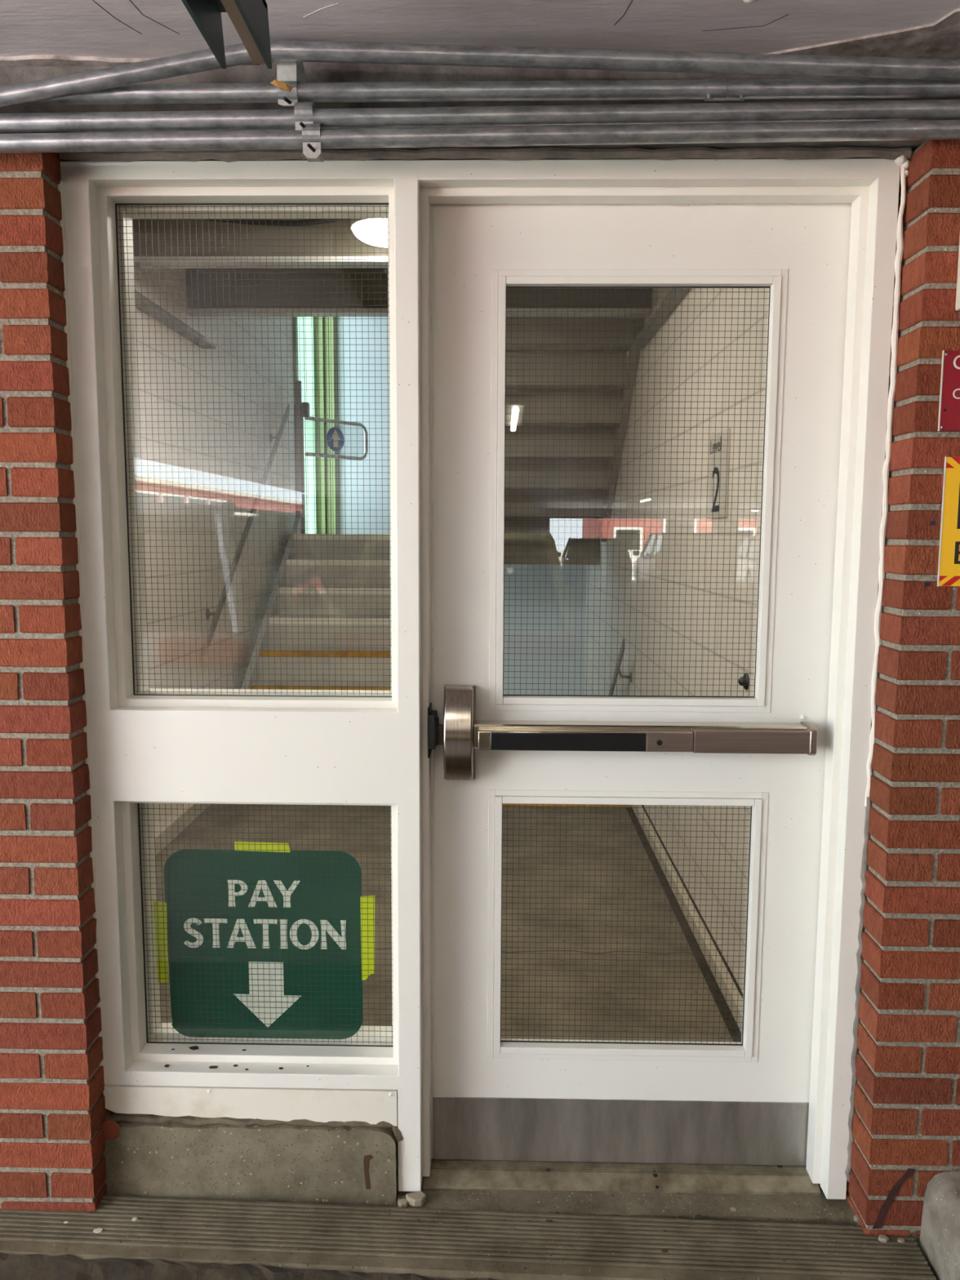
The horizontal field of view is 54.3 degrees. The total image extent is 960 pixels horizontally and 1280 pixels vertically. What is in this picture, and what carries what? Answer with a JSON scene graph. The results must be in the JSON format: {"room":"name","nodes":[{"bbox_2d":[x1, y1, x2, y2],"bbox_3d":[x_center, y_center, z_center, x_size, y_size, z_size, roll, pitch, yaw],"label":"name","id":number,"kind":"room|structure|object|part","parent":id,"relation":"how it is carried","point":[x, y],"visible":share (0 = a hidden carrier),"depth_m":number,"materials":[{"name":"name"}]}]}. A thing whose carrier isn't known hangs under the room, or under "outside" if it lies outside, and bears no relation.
{"room":"parking garage","nodes":[
{"label":"parking garage","id":0,"kind":"room"},
{"bbox_2d":[133,268,295,830],"bbox_3d":[-1.537,-0.684,5.062,0.220,7.400,6.140,0,6,1],"label":"wall","id":1,"kind":"structure","parent":0,"point":[280,347],"depth_m":4.92,"materials":[{"name":"white paint"}]},
{"bbox_2d":[134,290,216,349],"bbox_3d":[-1.408,-1.433,3.978,0.070,0.065,1.680,0,6,1],"label":"steel angle","id":2,"kind":"object","parent":1,"relation":"attached to","point":[197,337],"visible":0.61,"depth_m":4.25,"materials":[{"name":"grey metal"}]},
{"bbox_2d":[154,803,210,855],"bbox_3d":[-1.445,0.961,3.551,0.045,0.077,2.770,0,6,1],"label":"baseboard","id":3,"kind":"structure","parent":1,"relation":"attached to","point":[165,840],"depth_m":4.34,"materials":[{"name":"beige paint"}]},
{"bbox_2d":[205,404,289,645],"bbox_3d":[-1.376,-0.798,5.580,0.085,1.445,1.920,0,6,1],"label":"handrail","id":4,"kind":"object","parent":1,"relation":"attached to","point":[247,526],"visible":0.84,"depth_m":5.36,"materials":[{"name":"grey metal"}]},
{"bbox_2d":[164,218,342,226],"bbox_3d":[-0.920,-1.569,3.444,1.006,0.090,0.032,0,6,-1],"label":"cable","id":5,"kind":"object","parent":1,"relation":"hanging from","point":[308,221],"visible":0.38,"depth_m":3.44,"materials":[{"name":"black metal"}]},
{"bbox_2d":[293,316,336,533],"bbox_3d":[-1.353,-1.575,7.362,0.305,3.550,0.759,0,6,1],"label":"window","id":6,"kind":"structure","parent":1,"relation":"in","point":[299,349],"depth_m":7.64,"materials":[{"name":"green glass"}]},
{"bbox_3d":[-1.419,-1.573,7.344,0.135,3.550,0.720,0,7,1],"label":"frame","id":7,"kind":"part","parent":6,"relation":"part of","materials":[{"name":"green"}]},
{"bbox_3d":[-1.281,-1.614,7.709,0.175,3.550,0.059,0,7,1],"label":"corner post","id":8,"kind":"part","parent":6,"relation":"part of","materials":[{"name":"green"}]},
{"bbox_2d":[132,218,387,268],"bbox_3d":[-0.317,-1.602,3.695,2.260,0.235,0.090,0,6,1],"label":"beam","id":9,"kind":"structure","parent":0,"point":[304,260],"depth_m":3.70,"materials":[{"name":"brown paint"}]},
{"bbox_2d":[351,218,387,247],"bbox_3d":[-0.333,-1.564,3.397,0.270,0.245,0.270,0,6,1],"label":"ceiling lamp","id":10,"kind":"object","parent":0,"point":[375,225],"visible":0.34,"depth_m":3.33,"materials":[{"name":"white"}]},
{"bbox_2d":[183,267,653,316],"bbox_3d":[-0.300,-1.698,4.539,2.260,0.235,0.090,0,6,1],"label":"beam","id":11,"kind":"structure","parent":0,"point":[526,295],"depth_m":4.54,"materials":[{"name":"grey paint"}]},
{"bbox_2d":[288,533,599,564],"bbox_3d":[-0.253,-0.714,7.295,2.260,0.210,1.046,0,6,1],"label":"floor","id":12,"kind":"structure","parent":0,"point":[582,544],"depth_m":6.76,"materials":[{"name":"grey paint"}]},
{"bbox_2d":[293,380,368,533],"bbox_3d":[-1.081,-1.339,6.992,0.104,1.092,0.679,7,9,44],"label":"gate","id":13,"kind":"object","parent":12,"relation":"on","point":[331,440],"visible":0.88,"depth_m":6.79,"materials":[{"name":"grey metal"}]},
{"bbox_3d":[-1.307,-1.775,6.735,0.046,0.170,0.045,0,7,1],"label":"post","id":14,"kind":"part","parent":13,"relation":"part of","materials":[{"name":"grey metal"}]},
{"bbox_3d":[-1.309,-1.235,6.797,0.068,0.927,0.068,0,7,1],"label":"post","id":15,"kind":"part","parent":13,"relation":"part of","materials":[{"name":"grey metal"}]},
{"bbox_3d":[-1.064,-1.501,7.005,0.028,0.284,0.613,6,8,39],"label":"gate frame","id":16,"kind":"part","parent":13,"relation":"part of","materials":[{"name":"grey metal"}]},
{"bbox_2d":[155,804,733,1042],"bbox_3d":[-0.339,1.107,3.530,2.400,0.199,2.800,0,6,1],"label":"floor","id":17,"kind":"structure","parent":0,"point":[527,843],"depth_m":3.46,"materials":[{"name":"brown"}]},
{"bbox_2d":[241,517,391,690],"bbox_3d":[-0.811,0.003,5.823,1.080,1.548,2.086,0,6,1],"label":"flight","id":18,"kind":"object","parent":17,"relation":"on","point":[326,540],"visible":0.41,"depth_m":5.84,"materials":[{"name":"grey concrete"}]},
{"bbox_2d":[502,803,631,808],"bbox_3d":[0.239,0.868,4.876,1.100,0.034,0.080,0,6,1],"label":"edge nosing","id":19,"kind":"object","parent":17,"relation":"attached to","point":[504,804],"visible":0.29,"depth_m":4.84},
{"bbox_2d":[323,316,586,695],"bbox_3d":[-0.239,-1.000,7.889,2.700,7.400,0.200,0,6,1],"label":"wall","id":20,"kind":"structure","parent":0,"point":[381,362],"depth_m":7.81,"materials":[{"name":"white"}]},
{"bbox_2d":[0,61,959,1212],"bbox_3d":[-0.456,-1.302,1.782,7.400,5.020,0.273,0,6,1],"label":"wall","id":21,"kind":"structure","parent":0,"point":[53,1111],"depth_m":1.81,"materials":[{"name":"red brick"}]},
{"bbox_2d":[115,203,391,697],"bbox_3d":[-0.451,-0.377,1.941,0.550,0.990,0.064,0,6,1],"label":"window","id":22,"kind":"structure","parent":21,"relation":"in","point":[126,215],"depth_m":1.91,"materials":[{"name":"clear glass"}]},
{"bbox_2d":[137,803,393,1046],"bbox_3d":[-0.457,0.609,2.053,0.548,0.555,0.064,0,6,1],"label":"window","id":23,"kind":"structure","parent":21,"relation":"in","point":[158,1029],"depth_m":2.04,"materials":[{"name":"clear glass"}]},
{"bbox_2d":[164,848,363,1039],"bbox_3d":[-0.470,0.665,2.040,0.429,0.428,0.004,0,6,1],"label":"station sign","id":24,"kind":"object","parent":23,"relation":"attached to","point":[322,912],"visible":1,"depth_m":2.04,"materials":[{"name":"green"}]},
{"bbox_2d":[153,901,168,982],"bbox_3d":[-0.695,0.659,2.042,0.028,0.185,0.001,0,6,1],"label":"tape","id":25,"kind":"object","parent":24,"relation":"attached to","point":[162,937],"visible":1,"depth_m":2.04,"materials":[{"name":"yellow plastic"}]},
{"bbox_2d":[234,841,289,852],"bbox_3d":[-0.468,0.445,2.013,0.120,0.023,0.001,0,6,1],"label":"tape","id":26,"kind":"object","parent":24,"relation":"attached to","point":[240,846],"visible":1,"depth_m":2.01,"materials":[{"name":"yellow plastic"}]},
{"bbox_2d":[360,895,374,980],"bbox_3d":[-0.243,0.647,2.032,0.032,0.192,0.001,0,6,1],"label":"tape","id":27,"kind":"object","parent":24,"relation":"attached to","point":[368,952],"visible":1,"depth_m":2.03,"materials":[{"name":"yellow plastic"}]},
{"bbox_2d":[395,1176,857,1225],"bbox_3d":[0.309,1.205,2.047,0.966,0.045,0.202,0,6,1],"label":"sill","id":28,"kind":"structure","parent":21,"relation":"attached to","point":[800,1209],"depth_m":1.98,"materials":[{"name":"grey concrete"}]},
{"bbox_2d":[398,1199,407,1207],"bbox_3d":[-0.162,1.183,1.967,0.019,0.010,0.016,-2,7,-19],"label":"pebble","id":29,"kind":"object","parent":28,"relation":"on","point":[402,1202],"visible":1,"depth_m":1.96,"materials":[{"name":"beige stone"}]},
{"bbox_2d":[405,1191,426,1207],"bbox_3d":[-0.135,1.179,1.975,0.042,0.017,0.029,0,6,1],"label":"pebble","id":30,"kind":"object","parent":28,"relation":"on","point":[415,1199],"visible":1,"depth_m":1.97,"materials":[{"name":"beige stone"}]},
{"bbox_2d":[422,1159,821,1195],"bbox_3d":[0.305,1.174,2.074,0.854,0.025,0.122,0,6,1],"label":"threshold","id":31,"kind":"object","parent":28,"relation":"on","point":[663,1178],"visible":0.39,"depth_m":2.04,"materials":[{"name":"concrete"}]},
{"bbox_2d":[853,1214,858,1222],"bbox_3d":[0.776,1.188,1.922,0.017,0.008,0.012,0,6,1],"label":"pebble","id":32,"kind":"object","parent":28,"relation":"on","point":[855,1217],"visible":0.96,"depth_m":1.92,"materials":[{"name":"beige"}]},
{"bbox_2d":[0,0,959,66],"bbox_3d":[4.627,0.614,-13.793,18.200,0.257,30.955,0,6,1],"label":"ceiling","id":33,"kind":"structure","parent":0,"point":[33,33],"depth_m":1.58,"materials":[{"name":"grey paint"}]},
{"bbox_2d":[181,0,271,69],"bbox_3d":[-0.357,-0.868,0.824,0.074,0.165,1.128,0,6,1],"label":"metal bracket","id":34,"kind":"object","parent":33,"relation":"hanging from","point":[250,19],"visible":1,"depth_m":1.31,"materials":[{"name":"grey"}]},
{"bbox_2d":[293,61,324,161],"bbox_3d":[-0.313,-0.943,1.657,0.067,0.175,0.022,0,6,1],"label":"channel","id":35,"kind":"object","parent":33,"relation":"attached to","point":[301,77],"visible":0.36,"depth_m":1.64,"materials":[{"name":"metal"}]},
{"bbox_2d":[0,78,959,105],"bbox_3d":[-0.062,-0.953,1.630,3.000,0.042,0.036,0,6,1],"label":"conduit","id":36,"kind":"object","parent":35,"relation":"attached to","point":[708,89],"visible":0.95,"depth_m":1.62,"materials":[{"name":"metal"}]},
{"bbox_2d":[276,61,298,106],"bbox_3d":[-0.334,-0.965,1.623,0.034,0.072,0.030,0,6,1],"label":"strap","id":37,"kind":"object","parent":36,"relation":"attached to","point":[286,73],"visible":0.81,"depth_m":1.62,"materials":[{"name":"metal"}]},
{"bbox_2d":[270,80,292,92],"bbox_3d":[-0.341,-0.946,1.601,0.040,0.021,0.007,1,7,7],"label":"dry leaf","id":38,"kind":"object","parent":37,"relation":"on","point":[281,85],"visible":1,"depth_m":1.60,"materials":[{"name":"brown plant"}]},
{"bbox_2d":[0,40,959,107],"bbox_3d":[-0.064,-0.924,1.593,3.003,0.186,0.073,0,6,0],"label":"conduit","id":39,"kind":"object","parent":33,"relation":"attached to","point":[202,60],"visible":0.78,"depth_m":1.58,"materials":[{"name":"grey metal"}]},
{"bbox_2d":[742,0,758,4],"bbox_3d":[0.430,-1.018,1.488,0.028,0.011,0.026,0,6,1],"label":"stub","id":40,"kind":"object","parent":33,"relation":"attached to","point":[748,2],"visible":1,"depth_m":1.49,"materials":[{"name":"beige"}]},
{"bbox_2d":[584,288,768,992],"bbox_3d":[0.943,-0.667,5.014,0.220,7.400,6.140,0,6,1],"label":"wall","id":41,"kind":"structure","parent":0,"point":[654,368],"depth_m":3.56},
{"bbox_2d":[504,316,644,542],"bbox_3d":[0.297,-1.213,5.566,1.090,1.258,1.834,0,6,1],"label":"flight","id":42,"kind":"object","parent":41,"relation":"attached to","point":[511,356],"visible":0.45,"depth_m":5.40,"materials":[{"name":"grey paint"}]},
{"bbox_2d":[608,638,631,695],"bbox_3d":[0.802,0.555,5.891,0.085,1.345,1.880,0,6,1],"label":"handrail","id":43,"kind":"object","parent":41,"relation":"attached to","point":[623,644],"visible":0.48,"depth_m":5.12,"materials":[{"name":"grey metal"}]},
{"bbox_2d":[629,288,691,349],"bbox_3d":[0.782,-1.418,3.935,0.070,0.065,1.680,0,6,1],"label":"steel angle","id":44,"kind":"object","parent":41,"relation":"attached to","point":[678,291],"visible":0.57,"depth_m":4.03,"materials":[{"name":"grey metal"}]},
{"bbox_2d":[626,804,742,1042],"bbox_3d":[0.758,0.987,3.510,0.068,0.055,2.770,0,6,1],"label":"baseboard","id":45,"kind":"structure","parent":41,"relation":"attached to","point":[709,978],"depth_m":3.26,"materials":[{"name":"beige paint"}]},
{"bbox_2d":[706,427,730,518],"bbox_3d":[0.790,-0.547,3.108,0.009,0.280,0.270,0,6,1],"label":"sign","id":46,"kind":"object","parent":41,"relation":"attached to","point":[719,457],"visible":0.86,"depth_m":3.08,"materials":[{"name":"beige plastic"}]},
{"bbox_2d":[737,672,749,689],"bbox_3d":[0.769,0.121,2.746,0.025,0.051,0.052,0,6,1],"label":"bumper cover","id":47,"kind":"object","parent":41,"relation":"attached to","point":[742,681],"visible":0.91,"depth_m":2.73,"materials":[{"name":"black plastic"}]},
{"bbox_2d":[845,139,959,1245],"bbox_3d":[1.659,0.152,1.892,1.756,2.125,0.298,0,6,1],"label":"wall","id":48,"kind":"structure","parent":0,"point":[906,1122],"depth_m":1.79,"materials":[{"name":"red brick"}]},
{"bbox_2d":[0,120,959,153],"bbox_3d":[-0.062,-0.874,1.628,3.000,0.061,0.030,0,6,1],"label":"conduit","id":49,"kind":"object","parent":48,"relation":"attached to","point":[906,130],"visible":1,"depth_m":1.62,"materials":[{"name":"grey metal"}]},
{"bbox_2d":[302,123,320,158],"bbox_3d":[-0.291,-0.866,1.622,0.031,0.061,0.031,0,6,1],"label":"strap","id":50,"kind":"object","parent":49,"relation":"attached to","point":[311,131],"visible":0.99,"depth_m":1.62,"materials":[{"name":"metal"}]},
{"bbox_2d":[0,99,959,133],"bbox_3d":[-0.062,-0.908,1.626,3.000,0.059,0.030,0,6,1],"label":"conduit","id":51,"kind":"object","parent":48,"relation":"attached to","point":[931,109],"visible":1,"depth_m":1.61,"materials":[{"name":"grey metal"}]},
{"bbox_2d":[293,102,314,129],"bbox_3d":[-0.304,-0.902,1.620,0.031,0.059,0.031,0,6,1],"label":"strap","id":52,"kind":"object","parent":51,"relation":"attached to","point":[301,109],"visible":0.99,"depth_m":1.61,"materials":[{"name":"metal"}]},
{"bbox_2d":[57,146,913,1199],"bbox_3d":[-0.002,0.120,1.938,1.609,2.111,0.167,0,6,1],"label":"door frame","id":53,"kind":"structure","parent":48,"relation":"attached to","point":[202,749],"depth_m":1.88,"materials":[{"name":"white paint"}]},
{"bbox_2d":[189,1045,198,1049],"bbox_3d":[-0.622,0.887,2.036,0.020,0.001,0.016,-2,7,-20],"label":"leaf fragment","id":54,"kind":"object","parent":53,"relation":"on","point":[194,1047],"visible":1,"depth_m":2.04,"materials":[{"name":"brown"}]},
{"bbox_2d":[208,1065,217,1068],"bbox_3d":[-0.567,0.909,1.992,0.020,0.001,0.010,0,6,1],"label":"flake","id":55,"kind":"object","parent":53,"relation":"on","point":[214,1066],"visible":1,"depth_m":1.99,"materials":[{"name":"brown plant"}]},
{"bbox_3d":[-0.486,0.983,1.994,0.623,0.079,0.031,0,7,1],"label":"panel","id":56,"kind":"part","parent":53,"relation":"part of","materials":[{"name":"white paint"}]},
{"bbox_3d":[-0.097,0.186,1.936,0.019,0.105,0.066,0,7,1],"label":"strike plate","id":57,"kind":"part","parent":53,"relation":"part of","materials":[{"name":"black metal"}]},
{"bbox_2d":[431,203,851,1165],"bbox_3d":[0.310,0.152,1.946,0.849,2.052,0.123,0,6,1],"label":"door","id":58,"kind":"structure","parent":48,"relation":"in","point":[494,1098],"depth_m":1.96,"materials":[{"name":"white paint"}]},
{"bbox_3d":[-0.043,0.194,1.971,0.066,0.201,0.009,0,7,1],"label":"plate","id":59,"kind":"part","parent":58,"relation":"part of","materials":[{"name":"metal"}]},
{"bbox_3d":[0.308,1.085,2.069,0.825,0.148,0.002,0,6,1],"label":"kick plate","id":60,"kind":"part","parent":58,"relation":"part of","materials":[{"name":"metal"}]},
{"bbox_3d":[0.332,0.199,1.944,0.689,0.052,0.048,0,7,1],"label":"rail","id":61,"kind":"part","parent":58,"relation":"part of","materials":[{"name":"silver metal"}]},
{"bbox_3d":[0.554,0.207,1.908,0.239,0.046,0.019,0,7,1],"label":"rail","id":62,"kind":"part","parent":58,"relation":"part of","materials":[{"name":"metal"}]},
{"bbox_2d":[924,582,929,586],"bbox_3d":[0.827,-0.103,1.732,0.008,0.008,0.006,0,6,1],"label":"wall anchor","id":63,"kind":"object","parent":48,"relation":"attached to","point":[926,584],"visible":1,"depth_m":1.73,"materials":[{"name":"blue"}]},
{"bbox_2d":[930,520,935,525],"bbox_3d":[0.831,-0.214,1.719,0.008,0.008,0.006,0,6,1],"label":"wall anchor","id":64,"kind":"object","parent":48,"relation":"attached to","point":[932,522],"visible":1,"depth_m":1.72,"materials":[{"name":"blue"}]},
{"bbox_2d":[937,456,959,586],"bbox_3d":[1.000,-0.215,1.712,0.310,0.236,0.004,0,6,1],"label":"sign","id":65,"kind":"object","parent":48,"relation":"attached to","point":[948,565],"visible":1,"depth_m":1.72,"materials":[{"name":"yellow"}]},
{"bbox_2d":[937,350,959,431],"bbox_3d":[0.983,-0.448,1.686,0.306,0.142,0.005,0,6,1],"label":"sign","id":66,"kind":"object","parent":48,"relation":"attached to","point":[948,420],"visible":1,"depth_m":1.69,"materials":[{"name":"red metal"}]},
{"bbox_2d":[955,237,959,319],"bbox_3d":[0.943,-0.651,1.641,0.188,0.166,0.050,0,6,1],"label":"wall box","id":67,"kind":"object","parent":48,"relation":"attached to","point":[957,293],"visible":1,"depth_m":1.66,"materials":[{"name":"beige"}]},
{"bbox_3d":[0.022,1.407,1.589,5.200,0.245,1.150,0,6,1],"label":"floor","id":68,"kind":"structure","parent":0,"visible":0},
{"bbox_2d":[101,1111,402,1207],"bbox_3d":[-0.483,1.111,2.061,0.646,0.221,0.167,0,6,1],"label":"concrete block","id":69,"kind":"object","parent":68,"relation":"on","point":[297,1161],"visible":0.72,"depth_m":1.98,"materials":[{"name":"grey concrete"}]},
{"bbox_2d":[0,1195,936,1279],"bbox_3d":[-0.232,1.231,1.799,2.188,0.064,0.330,1,7,3],"label":"ground","id":70,"kind":"structure","parent":68,"relation":"on","point":[170,1238],"depth_m":1.85,"materials":[{"name":"concrete"}]},
{"bbox_2d":[93,1227,102,1233],"bbox_3d":[-0.768,1.186,1.881,0.018,0.001,0.014,0,6,1],"label":"paper scrap","id":71,"kind":"object","parent":70,"relation":"on","point":[99,1229],"visible":1,"depth_m":1.88,"materials":[{"name":"beige paper"}]},
{"bbox_2d":[661,1248,668,1253],"bbox_3d":[0.362,1.197,1.835,0.014,0.002,0.010,0,6,1],"label":"leaf fragment","id":72,"kind":"object","parent":70,"relation":"on","point":[664,1251],"visible":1,"depth_m":1.83,"materials":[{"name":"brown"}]},
{"bbox_2d":[694,1214,702,1218],"bbox_3d":[0.451,1.187,1.928,0.016,0.001,0.011,0,6,1],"label":"leaf fragment","id":73,"kind":"object","parent":70,"relation":"on","point":[698,1216],"visible":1,"depth_m":1.93,"materials":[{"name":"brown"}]},
{"bbox_2d":[878,1234,888,1242],"bbox_3d":[0.804,1.194,1.866,0.019,0.009,0.015,0,6,1],"label":"pebble","id":74,"kind":"object","parent":70,"relation":"on","point":[882,1237],"visible":1,"depth_m":1.86,"materials":[{"name":"beige stone"}]},
{"bbox_2d":[897,1237,905,1243],"bbox_3d":[0.838,1.196,1.863,0.014,0.006,0.011,0,6,1],"label":"pebble","id":75,"kind":"object","parent":70,"relation":"on","point":[900,1240],"visible":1,"depth_m":1.86,"materials":[{"name":"beige stone"}]},
{"bbox_2d":[919,1171,959,1279],"bbox_3d":[1.187,1.182,1.586,0.672,0.202,0.550,0,6,1],"label":"kerb","id":76,"kind":"object","parent":68,"relation":"on","point":[940,1234],"visible":0.95,"depth_m":1.80,"materials":[{"name":"concrete"}]}
]}

